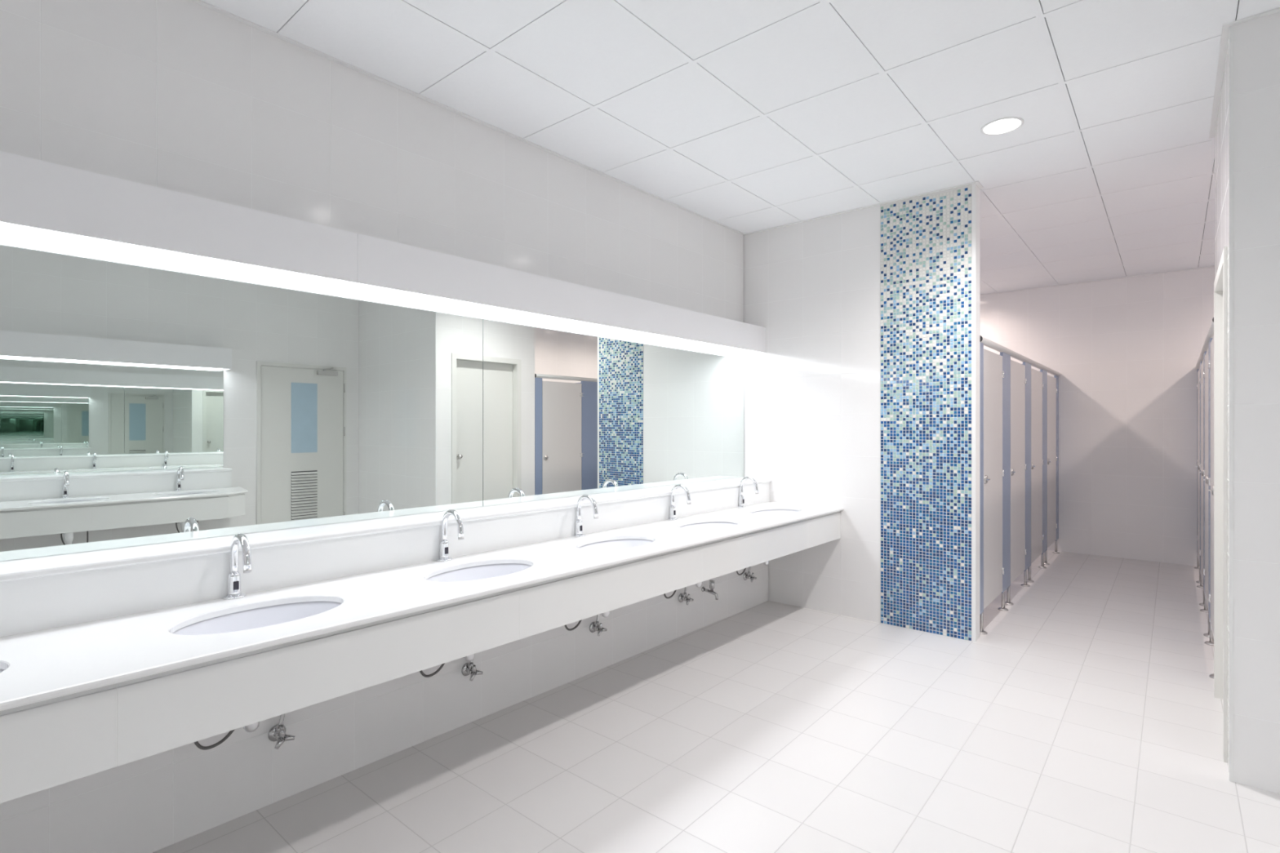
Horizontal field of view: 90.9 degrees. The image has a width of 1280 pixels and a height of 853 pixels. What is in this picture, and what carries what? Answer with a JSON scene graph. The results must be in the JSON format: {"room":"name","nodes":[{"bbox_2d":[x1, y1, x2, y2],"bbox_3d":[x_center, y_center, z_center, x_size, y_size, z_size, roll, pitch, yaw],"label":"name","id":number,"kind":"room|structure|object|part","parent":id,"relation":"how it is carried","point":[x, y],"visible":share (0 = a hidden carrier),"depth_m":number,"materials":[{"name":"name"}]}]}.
{"room":"public restroom","nodes":[
{"label":"public restroom","id":0,"kind":"room"},
{"bbox_2d":[0,0,743,478],"bbox_3d":[-1.407,-0.090,2.589,0.120,2.890,6.630,0,0,41],"label":"wall","id":1,"kind":"structure","parent":0,"point":[184,96],"depth_m":2.58,"materials":[{"name":"paint"}]},
{"bbox_2d":[0,234,482,561],"bbox_3d":[-1.606,-0.086,2.237,0.005,0.978,2.478,0,0,41],"label":"wall mirror","id":2,"kind":"object","parent":1,"relation":"attached to","point":[144,401],"visible":1,"depth_m":2.29,"materials":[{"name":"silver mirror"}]},
{"bbox_2d":[0,151,765,354],"bbox_3d":[-0.838,-0.674,2.996,0.196,0.196,5.292,0,0,41],"label":"light canopy","id":3,"kind":"object","parent":1,"relation":"attached to","point":[40,200],"visible":1,"depth_m":2.36,"materials":[{"name":"white paint"}]},
{"bbox_2d":[0,222,755,353],"bbox_3d":[-0.840,-0.583,2.995,0.171,0.006,5.188,0,0,41],"label":"diffuser","id":4,"kind":"object","parent":3,"relation":"attached to","point":[55,232],"depth_m":2.45,"materials":[{"name":"white plastic"}]},
{"bbox_3d":[0.899,-0.668,4.980,0.184,0.184,0.012,0,0,40],"label":"panel","id":5,"kind":"part","parent":3,"relation":"part of","materials":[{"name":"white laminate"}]},
{"bbox_2d":[190,0,745,235],"bbox_3d":[-1.320,-1.532,2.580,0.023,0.006,6.530,0,0,41],"label":"trim","id":6,"kind":"structure","parent":1,"relation":"attached to","point":[203,3],"depth_m":2.91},
{"bbox_2d":[482,312,744,506],"bbox_3d":[0.020,-0.086,4.107,0.005,0.978,2.472,0,0,41],"label":"wall mirror","id":7,"kind":"object","parent":1,"relation":"attached to","point":[567,411],"visible":1,"depth_m":3.79,"materials":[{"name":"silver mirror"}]},
{"bbox_2d":[0,562,768,852],"bbox_3d":[-0.722,0.892,3.111,0.219,0.925,4.958,0,0,41],"label":"wall","id":8,"kind":"structure","parent":0,"point":[151,804],"depth_m":2.40,"materials":[{"name":"paint"}]},
{"bbox_2d":[267,713,294,749],"bbox_3d":[-1.280,0.912,2.252,0.076,0.447,0.068,0,0,41],"label":"angle valve","id":9,"kind":"object","parent":8,"relation":"attached to","point":[277,732],"visible":0.38,"depth_m":2.25,"materials":[{"name":"silver metal"}]},
{"bbox_3d":[-1.262,1.101,2.236,0.026,0.068,0.068,0,0,41],"label":"handle","id":10,"kind":"part","parent":9,"relation":"part of","materials":[{"name":"silver metal"}]},
{"bbox_2d":[0,476,771,637],"bbox_3d":[-0.710,0.493,3.103,0.248,0.178,4.962,0,0,41],"label":"backsplash","id":11,"kind":"structure","parent":8,"relation":"attached to","point":[54,591],"depth_m":2.33,"materials":[{"name":"white stone"}]},
{"bbox_2d":[0,501,843,803],"bbox_3d":[-0.406,0.692,2.843,0.592,0.220,4.973,0,0,41],"label":"countertop","id":12,"kind":"structure","parent":8,"relation":"attached to","point":[79,700],"depth_m":1.88,"materials":[{"name":"white stone"}]},
{"bbox_2d":[222,533,251,599],"bbox_3d":[-1.342,0.470,2.113,0.177,0.224,0.068,0,0,41],"label":"faucet","id":13,"kind":"object","parent":12,"relation":"on","point":[234,592],"visible":1,"depth_m":2.13,"materials":[{"name":"metal"}]},
{"bbox_3d":[-1.383,0.579,2.149,0.068,0.006,0.068,0,0,41],"label":"plate","id":14,"kind":"part","parent":13,"relation":"part of","materials":[{"name":"silver metal"}]},
{"bbox_3d":[-1.335,0.430,2.106,0.154,0.144,0.024,0,0,41],"label":"spout","id":15,"kind":"part","parent":13,"relation":"part of","materials":[{"name":"silver metal"}]},
{"bbox_2d":[172,601,341,635],"bbox_3d":[-1.175,0.684,1.965,0.330,0.163,0.510,0,0,41],"label":"sink","id":16,"kind":"object","parent":12,"relation":"in","point":[265,616],"visible":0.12,"depth_m":2.09,"materials":[{"name":"white ceramic"}]},
{"bbox_2d":[243,721,259,732],"bbox_3d":[-1.310,0.857,2.069,0.274,0.227,0.074,0,0,41],"label":"trap","id":17,"kind":"object","parent":16,"relation":"attached to","point":[252,727],"visible":0.18,"depth_m":1.99,"materials":[{"name":"silver metal"}]},
{"bbox_2d":[193,729,234,750],"bbox_3d":[-1.377,0.849,2.075,0.038,0.389,0.172,0,0,41],"label":"flexible hose","id":18,"kind":"object","parent":17,"relation":"attached to","point":[197,744],"visible":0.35,"depth_m":2.04,"materials":[{"name":"silver metal"}]},
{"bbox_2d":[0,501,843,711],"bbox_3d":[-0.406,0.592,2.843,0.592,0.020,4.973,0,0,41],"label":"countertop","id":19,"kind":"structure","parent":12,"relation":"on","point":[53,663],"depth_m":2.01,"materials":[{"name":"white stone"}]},
{"bbox_2d":[435,509,464,561],"bbox_3d":[-0.813,0.470,2.714,0.177,0.224,0.068,0,0,41],"label":"faucet","id":20,"kind":"object","parent":12,"relation":"on","point":[444,546],"visible":1,"depth_m":2.73,"materials":[{"name":"metal"}]},
{"bbox_3d":[-0.854,0.579,2.750,0.068,0.006,0.068,0,0,41],"label":"plate","id":21,"kind":"part","parent":20,"relation":"part of","materials":[{"name":"silver metal"}]},
{"bbox_3d":[-0.806,0.430,2.708,0.154,0.144,0.024,0,0,41],"label":"spout","id":22,"kind":"part","parent":20,"relation":"part of","materials":[{"name":"silver metal"}]},
{"bbox_2d":[426,563,532,582],"bbox_3d":[-0.646,0.684,2.567,0.330,0.163,0.510,0,0,41],"label":"sink","id":23,"kind":"object","parent":12,"relation":"in","point":[484,571],"visible":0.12,"depth_m":2.73,"materials":[{"name":"white ceramic"}]},
{"bbox_2d":[463,653,475,662],"bbox_3d":[-0.781,0.857,2.670,0.274,0.227,0.074,0,0,41],"label":"trap","id":24,"kind":"object","parent":23,"relation":"attached to","point":[469,658],"visible":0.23,"depth_m":2.59,"materials":[{"name":"silver metal"}]},
{"bbox_2d":[419,663,444,677],"bbox_3d":[-0.861,0.849,2.662,0.038,0.389,0.172,0,0,41],"label":"flexible hose","id":25,"kind":"object","parent":24,"relation":"attached to","point":[442,664],"visible":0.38,"depth_m":2.63,"materials":[{"name":"silver metal"}]},
{"bbox_2d":[572,494,598,537],"bbox_3d":[-0.284,0.470,3.316,0.177,0.224,0.068,0,0,41],"label":"faucet","id":26,"kind":"object","parent":12,"relation":"on","point":[579,531],"visible":1,"depth_m":3.33,"materials":[{"name":"metal"}]},
{"bbox_3d":[-0.325,0.579,3.352,0.068,0.006,0.068,0,0,41],"label":"plate","id":27,"kind":"part","parent":26,"relation":"part of","materials":[{"name":"silver metal"}]},
{"bbox_3d":[-0.277,0.430,3.309,0.154,0.144,0.024,0,0,41],"label":"spout","id":28,"kind":"part","parent":26,"relation":"part of","materials":[{"name":"silver metal"}]},
{"bbox_2d":[577,538,653,550],"bbox_3d":[-0.117,0.684,3.168,0.330,0.163,0.510,0,0,41],"label":"sink","id":29,"kind":"object","parent":12,"relation":"in","point":[627,543],"visible":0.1,"depth_m":3.35,"materials":[{"name":"white ceramic"}]},
{"bbox_2d":[600,611,609,617],"bbox_3d":[-0.252,0.857,3.272,0.274,0.227,0.074,0,0,41],"label":"trap","id":30,"kind":"object","parent":29,"relation":"attached to","point":[606,614],"visible":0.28,"depth_m":3.19,"materials":[{"name":"silver metal"}]},
{"bbox_2d":[564,619,582,631],"bbox_3d":[-0.335,0.849,3.259,0.038,0.389,0.172,0,0,41],"label":"flexible hose","id":31,"kind":"object","parent":30,"relation":"attached to","point":[580,621],"visible":0.26,"depth_m":3.23,"materials":[{"name":"silver metal"}]},
{"bbox_2d":[667,484,691,519],"bbox_3d":[0.245,0.470,3.917,0.177,0.224,0.068,0,0,41],"label":"faucet","id":32,"kind":"object","parent":12,"relation":"on","point":[672,508],"visible":1,"depth_m":3.94,"materials":[{"name":"metal"}]},
{"bbox_3d":[0.252,0.430,3.910,0.154,0.144,0.024,0,0,41],"label":"spout","id":33,"kind":"part","parent":32,"relation":"part of","materials":[{"name":"silver metal"}]},
{"bbox_2d":[680,521,737,529],"bbox_3d":[0.412,0.684,3.770,0.330,0.163,0.510,0,0,41],"label":"sink","id":34,"kind":"object","parent":12,"relation":"in","point":[702,526],"visible":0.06,"depth_m":3.96,"materials":[{"name":"white ceramic"}]},
{"bbox_2d":[694,582,702,586],"bbox_3d":[0.277,0.857,3.873,0.274,0.227,0.074,0,0,41],"label":"trap","id":35,"kind":"object","parent":34,"relation":"attached to","point":[699,584],"visible":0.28,"depth_m":3.79,"materials":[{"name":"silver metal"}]},
{"bbox_2d":[663,590,675,599],"bbox_3d":[0.191,0.849,3.857,0.038,0.389,0.172,0,0,41],"label":"flexible hose","id":36,"kind":"object","parent":35,"relation":"attached to","point":[674,592],"visible":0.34,"depth_m":3.83,"materials":[{"name":"silver metal"}]},
{"bbox_2d":[737,476,759,507],"bbox_3d":[0.774,0.470,4.519,0.177,0.224,0.068,0,0,41],"label":"faucet","id":37,"kind":"object","parent":12,"relation":"on","point":[741,500],"visible":1,"depth_m":4.54,"materials":[{"name":"metal"}]},
{"bbox_3d":[0.781,0.430,4.512,0.154,0.144,0.024,0,0,41],"label":"spout","id":38,"kind":"part","parent":37,"relation":"part of","materials":[{"name":"silver metal"}]},
{"bbox_2d":[751,509,799,514],"bbox_3d":[0.941,0.684,4.371,0.330,0.163,0.510,0,0,41],"label":"sink","id":39,"kind":"object","parent":12,"relation":"in","point":[771,511],"visible":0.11,"depth_m":4.56,"materials":[{"name":"white ceramic"}]},
{"bbox_2d":[461,659,482,680],"bbox_3d":[-0.757,0.912,2.847,0.076,0.447,0.068,0,0,41],"label":"angle valve","id":40,"kind":"object","parent":8,"relation":"attached to","point":[468,668],"visible":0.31,"depth_m":2.84,"materials":[{"name":"silver metal"}]},
{"bbox_3d":[-0.739,1.101,2.830,0.026,0.068,0.068,0,0,41],"label":"handle","id":41,"kind":"part","parent":40,"relation":"part of","materials":[{"name":"silver metal"}]},
{"bbox_2d":[589,614,607,635],"bbox_3d":[-0.228,0.912,3.448,0.076,0.447,0.068,0,0,41],"label":"angle valve","id":42,"kind":"object","parent":8,"relation":"attached to","point":[594,626],"visible":0.43,"depth_m":3.44,"materials":[{"name":"silver metal"}]},
{"bbox_3d":[-0.210,1.101,3.432,0.026,0.068,0.068,0,0,41],"label":"handle","id":43,"kind":"part","parent":42,"relation":"part of","materials":[{"name":"silver metal"}]},
{"bbox_2d":[678,586,693,604],"bbox_3d":[0.295,0.912,4.044,0.076,0.447,0.068,0,0,41],"label":"angle valve","id":44,"kind":"object","parent":8,"relation":"attached to","point":[682,597],"visible":0.38,"depth_m":4.04,"materials":[{"name":"silver metal"}]},
{"bbox_3d":[0.314,1.101,4.027,0.026,0.068,0.068,0,0,41],"label":"handle","id":45,"kind":"part","parent":44,"relation":"part of","materials":[{"name":"silver metal"}]},
{"bbox_2d":[701,579,718,599],"bbox_3d":[0.471,1.092,4.225,0.112,0.126,0.037,0,0,28],"label":"tap","id":46,"kind":"object","parent":8,"relation":"attached to","point":[711,581],"visible":1,"depth_m":4.21,"materials":[{"name":"silver metal"}]},
{"bbox_3d":[0.473,1.121,4.223,0.105,0.067,0.022,0,0,24],"label":"spout","id":47,"kind":"part","parent":46,"relation":"part of","materials":[{"name":"silver metal"}]},
{"bbox_3d":[0.481,1.071,4.219,0.037,0.068,0.037,0,0,41],"label":"knob","id":48,"kind":"part","parent":46,"relation":"part of","materials":[{"name":"silver metal"}]},
{"bbox_2d":[742,566,756,582],"bbox_3d":[0.808,0.912,4.627,0.076,0.447,0.068,0,0,41],"label":"angle valve","id":49,"kind":"object","parent":8,"relation":"attached to","point":[746,575],"visible":0.39,"depth_m":4.62,"materials":[{"name":"silver metal"}]},
{"bbox_3d":[0.827,1.101,4.610,0.026,0.068,0.068,0,0,41],"label":"handle","id":50,"kind":"part","parent":49,"relation":"part of","materials":[{"name":"silver metal"}]},
{"bbox_2d":[152,550,1279,852],"bbox_3d":[1.583,1.405,2.564,5.000,0.100,10.560,0,0,40],"label":"floor","id":51,"kind":"structure","parent":0,"point":[1086,717],"depth_m":2.59,"materials":[{"name":"tile"}]},
{"bbox_2d":[980,342,986,635],"bbox_3d":[2.224,0.404,4.114,0.068,1.902,0.116,0,0,40],"label":"pilaster","id":52,"kind":"object","parent":51,"relation":"on","point":[982,632],"visible":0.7,"depth_m":4.11,"materials":[{"name":"blue laminate"}]},
{"bbox_3d":[2.219,0.335,4.107,0.018,1.764,0.100,0,0,40],"label":"panel","id":53,"kind":"part","parent":52,"relation":"part of","materials":[{"name":"blue laminate"}]},
{"bbox_3d":[2.239,1.281,4.132,0.023,0.128,0.022,0,0,40],"label":"leg","id":54,"kind":"part","parent":52,"relation":"part of","materials":[{"name":"metal"}]},
{"bbox_2d":[997,351,1013,611],"bbox_3d":[2.738,0.404,4.720,0.068,1.902,0.298,0,0,40],"label":"pilaster","id":55,"kind":"object","parent":51,"relation":"on","point":[1006,357],"visible":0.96,"depth_m":4.72,"materials":[{"name":"blue laminate"}]},
{"bbox_2d":[983,348,1004,608],"bbox_3d":[2.467,0.346,4.382,0.043,1.718,0.632,0,0,40],"label":"door","id":56,"kind":"structure","parent":55,"relation":"attached to","point":[993,473],"depth_m":4.34,"materials":[{"name":"white laminate"}]},
{"bbox_3d":[2.683,1.281,4.656,0.023,0.128,0.022,0,0,40],"label":"leg","id":57,"kind":"part","parent":55,"relation":"part of","materials":[{"name":"metal"}]},
{"bbox_3d":[2.735,0.335,4.717,0.018,1.764,0.290,0,0,40],"label":"panel","id":58,"kind":"part","parent":55,"relation":"part of","materials":[{"name":"blue laminate"}]},
{"bbox_3d":[2.812,1.281,4.808,0.023,0.128,0.022,0,0,40],"label":"leg","id":59,"kind":"part","parent":55,"relation":"part of","materials":[{"name":"metal"}]},
{"bbox_2d":[1020,361,1034,586],"bbox_3d":[3.329,0.404,5.418,0.068,1.902,0.302,0,0,40],"label":"pilaster","id":60,"kind":"object","parent":51,"relation":"on","point":[1028,366],"visible":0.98,"depth_m":5.40,"materials":[{"name":"blue laminate"}]},
{"bbox_2d":[1010,360,1026,583],"bbox_3d":[3.051,0.346,5.071,0.043,1.718,0.650,0,0,40],"label":"door","id":61,"kind":"structure","parent":60,"relation":"attached to","point":[1018,380],"depth_m":5.04,"materials":[{"name":"white laminate"}]},
{"bbox_2d":[980,335,1060,376],"bbox_3d":[3.362,-0.566,5.457,0.048,0.048,3.645,0,0,40],"label":"headrail","id":62,"kind":"object","parent":60,"relation":"attached to","point":[986,342],"visible":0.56,"depth_m":4.93,"materials":[{"name":"metal"}]},
{"bbox_3d":[3.274,1.281,5.353,0.023,0.128,0.022,0,0,40],"label":"leg","id":63,"kind":"part","parent":60,"relation":"part of","materials":[{"name":"metal"}]},
{"bbox_3d":[3.325,0.335,5.413,0.018,1.764,0.290,0,0,40],"label":"panel","id":64,"kind":"part","parent":60,"relation":"part of","materials":[{"name":"blue laminate"}]},
{"bbox_3d":[3.404,1.281,5.507,0.023,0.128,0.022,0,0,40],"label":"leg","id":65,"kind":"part","parent":60,"relation":"part of","materials":[{"name":"metal"}]},
{"bbox_2d":[1038,368,1049,568],"bbox_3d":[3.917,0.404,6.112,0.068,1.902,0.299,0,0,40],"label":"pilaster","id":66,"kind":"object","parent":51,"relation":"on","point":[1044,555],"visible":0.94,"depth_m":6.09,"materials":[{"name":"blue laminate"}]},
{"bbox_2d":[1031,368,1043,564],"bbox_3d":[3.641,0.346,5.767,0.043,1.718,0.650,0,0,40],"label":"door","id":67,"kind":"structure","parent":66,"relation":"attached to","point":[1037,385],"depth_m":5.72,"materials":[{"name":"white laminate"}]},
{"bbox_3d":[3.861,1.281,6.046,0.023,0.128,0.022,0,0,40],"label":"leg","id":68,"kind":"part","parent":66,"relation":"part of","materials":[{"name":"metal"}]},
{"bbox_3d":[3.914,0.335,6.109,0.018,1.764,0.290,0,0,40],"label":"panel","id":69,"kind":"part","parent":66,"relation":"part of","materials":[{"name":"blue laminate"}]},
{"bbox_3d":[3.992,1.281,6.200,0.023,0.128,0.022,0,0,40],"label":"leg","id":70,"kind":"part","parent":66,"relation":"part of","materials":[{"name":"metal"}]},
{"bbox_2d":[1052,375,1059,553],"bbox_3d":[4.475,0.404,6.770,0.068,1.902,0.199,0,0,40],"label":"pilaster","id":71,"kind":"object","parent":51,"relation":"on","point":[1055,376],"visible":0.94,"depth_m":6.77,"materials":[{"name":"blue laminate"}]},
{"bbox_2d":[1047,374,1057,547],"bbox_3d":[4.231,0.346,6.462,0.043,1.718,0.650,0,0,40],"label":"door","id":72,"kind":"structure","parent":71,"relation":"attached to","point":[1051,381],"depth_m":6.45,"materials":[{"name":"white laminate"}]},
{"bbox_3d":[4.455,1.281,6.747,0.023,0.128,0.022,0,0,40],"label":"leg","id":73,"kind":"part","parent":71,"relation":"part of","materials":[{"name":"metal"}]},
{"bbox_3d":[4.475,0.335,6.770,0.018,1.764,0.199,0,0,40],"label":"panel","id":74,"kind":"part","parent":71,"relation":"part of","materials":[{"name":"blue laminate"}]},
{"bbox_2d":[1194,368,1199,568],"bbox_3d":[5.347,0.404,6.031,0.068,1.902,0.199,0,0,40],"label":"pilaster","id":75,"kind":"object","parent":51,"relation":"on","point":[1197,560],"visible":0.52,"depth_m":6.08,"materials":[{"name":"blue laminate"}]},
{"bbox_2d":[1195,368,1199,564],"bbox_3d":[5.083,0.346,5.740,0.043,1.718,0.650,0,0,40],"label":"door","id":76,"kind":"structure","parent":75,"relation":"attached to","point":[1198,371],"depth_m":5.69,"materials":[{"name":"white laminate"}]},
{"bbox_3d":[5.081,0.346,5.718,0.018,1.718,0.614,0,0,40],"label":"panel","id":77,"kind":"part","parent":76,"relation":"part of","materials":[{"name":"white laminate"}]},
{"bbox_3d":[5.347,0.335,6.031,0.018,1.764,0.199,0,0,40],"label":"panel","id":78,"kind":"part","parent":75,"relation":"part of","materials":[{"name":"blue laminate"}]},
{"bbox_3d":[5.327,1.281,6.008,0.023,0.128,0.022,0,0,40],"label":"leg","id":79,"kind":"part","parent":75,"relation":"part of","materials":[{"name":"metal"}]},
{"bbox_2d":[1195,361,1203,588],"bbox_3d":[4.789,0.404,5.373,0.068,1.902,0.299,0,0,40],"label":"pilaster","id":80,"kind":"object","parent":51,"relation":"on","point":[1200,581],"visible":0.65,"depth_m":5.33,"materials":[{"name":"blue laminate"}]},
{"bbox_2d":[1198,360,1203,582],"bbox_3d":[4.494,0.346,5.044,0.043,1.718,0.650,0,0,40],"label":"door","id":81,"kind":"structure","parent":80,"relation":"attached to","point":[1201,380],"depth_m":5.03,"materials":[{"name":"white laminate"}]},
{"bbox_3d":[4.492,0.346,5.022,0.018,1.718,0.614,0,0,40],"label":"panel","id":82,"kind":"part","parent":81,"relation":"part of","materials":[{"name":"white laminate"}]},
{"bbox_3d":[4.786,0.335,5.370,0.018,1.764,0.290,0,0,40],"label":"panel","id":83,"kind":"part","parent":80,"relation":"part of","materials":[{"name":"blue laminate"}]},
{"bbox_3d":[4.733,1.281,5.307,0.023,0.128,0.022,0,0,40],"label":"leg","id":84,"kind":"part","parent":80,"relation":"part of","materials":[{"name":"metal"}]},
{"bbox_2d":[1199,351,1208,613],"bbox_3d":[4.201,0.404,4.678,0.068,1.902,0.302,0,0,40],"label":"pilaster","id":85,"kind":"object","parent":51,"relation":"on","point":[1204,604],"visible":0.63,"depth_m":4.62,"materials":[{"name":"blue laminate"}]},
{"bbox_2d":[1195,317,1213,369],"bbox_3d":[4.234,-0.566,4.718,0.048,0.048,3.645,0,0,40],"label":"headrail","id":86,"kind":"object","parent":85,"relation":"attached to","point":[1211,332],"visible":0.34,"depth_m":4.24,"materials":[{"name":"metal"}]},
{"bbox_3d":[4.197,0.335,4.674,0.018,1.764,0.290,0,0,40],"label":"panel","id":87,"kind":"part","parent":85,"relation":"part of","materials":[{"name":"blue laminate"}]},
{"bbox_2d":[1203,349,1208,608],"bbox_3d":[3.904,0.346,4.348,0.043,1.718,0.650,0,0,40],"label":"door","id":88,"kind":"structure","parent":85,"relation":"attached to","point":[1206,371],"depth_m":4.28,"materials":[{"name":"white laminate"}]},
{"bbox_3d":[3.902,0.346,4.326,0.018,1.718,0.614,0,0,40],"label":"panel","id":89,"kind":"part","parent":88,"relation":"part of","materials":[{"name":"white laminate"}]},
{"bbox_3d":[4.146,1.281,4.614,0.023,0.128,0.022,0,0,40],"label":"leg","id":90,"kind":"part","parent":85,"relation":"part of","materials":[{"name":"metal"}]},
{"bbox_2d":[1203,337,1213,645],"bbox_3d":[3.610,0.404,3.981,0.068,1.902,0.298,0,0,40],"label":"pilaster","id":91,"kind":"object","parent":51,"relation":"on","point":[1209,634],"visible":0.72,"depth_m":3.98,"materials":[{"name":"blue laminate"}]},
{"bbox_3d":[3.684,1.281,4.069,0.023,0.128,0.022,0,0,40],"label":"leg","id":92,"kind":"part","parent":91,"relation":"part of","materials":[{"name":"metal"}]},
{"bbox_3d":[3.607,0.335,3.978,0.018,1.764,0.290,0,0,40],"label":"panel","id":93,"kind":"part","parent":91,"relation":"part of","materials":[{"name":"blue laminate"}]},
{"bbox_2d":[1208,336,1213,639],"bbox_3d":[3.320,0.346,3.659,0.043,1.718,0.632,0,0,40],"label":"door","id":94,"kind":"structure","parent":91,"relation":"attached to","point":[1211,363],"depth_m":3.73,"materials":[{"name":"white laminate"}]},
{"bbox_3d":[3.318,0.346,3.637,0.018,1.718,0.596,0,0,40],"label":"panel","id":95,"kind":"part","parent":94,"relation":"part of","materials":[{"name":"white laminate"}]},
{"bbox_3d":[3.555,1.281,3.917,0.023,0.128,0.022,0,0,40],"label":"leg","id":96,"kind":"part","parent":91,"relation":"part of","materials":[{"name":"metal"}]},
{"bbox_2d":[201,0,1279,294],"bbox_3d":[1.572,-1.550,2.590,4.850,0.030,10.384,0,0,40],"label":"ceiling","id":97,"kind":"structure","parent":0,"point":[744,116],"depth_m":2.93,"materials":[{"name":"white tile"}]},
{"bbox_2d":[980,116,1023,135],"bbox_3d":[1.849,-1.532,3.218,0.192,0.005,0.192,0,0,40],"label":"recessed light","id":98,"kind":"object","parent":97,"relation":"in","point":[1004,125],"visible":1,"depth_m":3.21,"materials":[{"name":"white"}]},
{"bbox_2d":[743,184,980,641],"bbox_3d":[1.407,-0.090,4.640,1.947,2.890,0.124,0,0,40],"label":"wall","id":99,"kind":"structure","parent":0,"point":[812,399],"depth_m":4.60,"materials":[{"name":"paint"}]},
{"bbox_2d":[743,181,975,235],"bbox_3d":[1.467,-1.532,4.494,1.667,0.006,0.022,0,0,40],"label":"trim","id":100,"kind":"structure","parent":99,"relation":"attached to","point":[971,183],"depth_m":4.41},
{"bbox_2d":[880,184,972,641],"bbox_3d":[1.875,-0.087,4.160,0.576,2.884,0.005,0,0,40],"label":"mosaic panel","id":101,"kind":"object","parent":99,"relation":"attached to","point":[926,241],"visible":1,"depth_m":4.15,"materials":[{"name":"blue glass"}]},
{"bbox_2d":[972,183,975,642],"bbox_3d":[2.102,-0.087,3.966,0.021,2.884,0.006,0,0,40],"label":"trim","id":102,"kind":"structure","parent":99,"relation":"attached to","point":[973,184],"depth_m":3.96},
{"bbox_2d":[974,180,983,189],"bbox_3d":[2.151,-1.532,3.996,0.022,0.006,0.146,0,0,40],"label":"trim","id":103,"kind":"structure","parent":99,"relation":"attached to","point":[978,184],"depth_m":3.99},
{"bbox_2d":[980,266,1214,565],"bbox_3d":[5.003,-0.090,6.522,4.600,2.890,0.100,0,0,40],"label":"wall","id":104,"kind":"structure","parent":0,"point":[1126,352],"depth_m":6.48,"materials":[{"name":"paint"}]},
{"bbox_2d":[980,266,1214,295],"bbox_3d":[4.963,-1.532,6.476,4.400,0.006,0.022,0,0,40],"label":"trim","id":105,"kind":"structure","parent":104,"relation":"attached to","point":[1208,266],"depth_m":6.58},
{"bbox_2d":[1214,11,1279,794],"bbox_3d":[3.309,-0.090,2.308,1.736,2.890,1.210,0,0,40],"label":"wall","id":106,"kind":"structure","parent":0,"point":[1256,42],"depth_m":2.37,"materials":[{"name":"paint"}]},
{"bbox_2d":[1208,22,1230,138],"bbox_3d":[2.631,-1.532,2.868,0.022,0.006,1.232,0,0,40],"label":"trim","id":107,"kind":"structure","parent":106,"relation":"attached to","point":[1225,28],"depth_m":2.75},
{"bbox_2d":[1213,246,1226,762],"bbox_3d":[2.677,0.315,2.827,0.121,2.080,0.845,0,0,40],"label":"toilet partition","id":108,"kind":"structure","parent":106,"relation":"in","point":[1220,280],"depth_m":3.13,"materials":[{"name":"grey laminate"}]},
{"bbox_2d":[1229,25,1233,782],"bbox_3d":[2.260,-0.087,2.408,0.012,2.884,0.012,0,0,40],"label":"trim","id":109,"kind":"structure","parent":106,"relation":"attached to","point":[1231,28],"depth_m":2.40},
{"bbox_2d":[1230,7,1279,26],"bbox_3d":[2.873,-1.532,1.869,1.639,0.006,0.022,0,0,40],"label":"trim","id":110,"kind":"structure","parent":106,"relation":"attached to","point":[1276,10],"depth_m":2.35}
]}

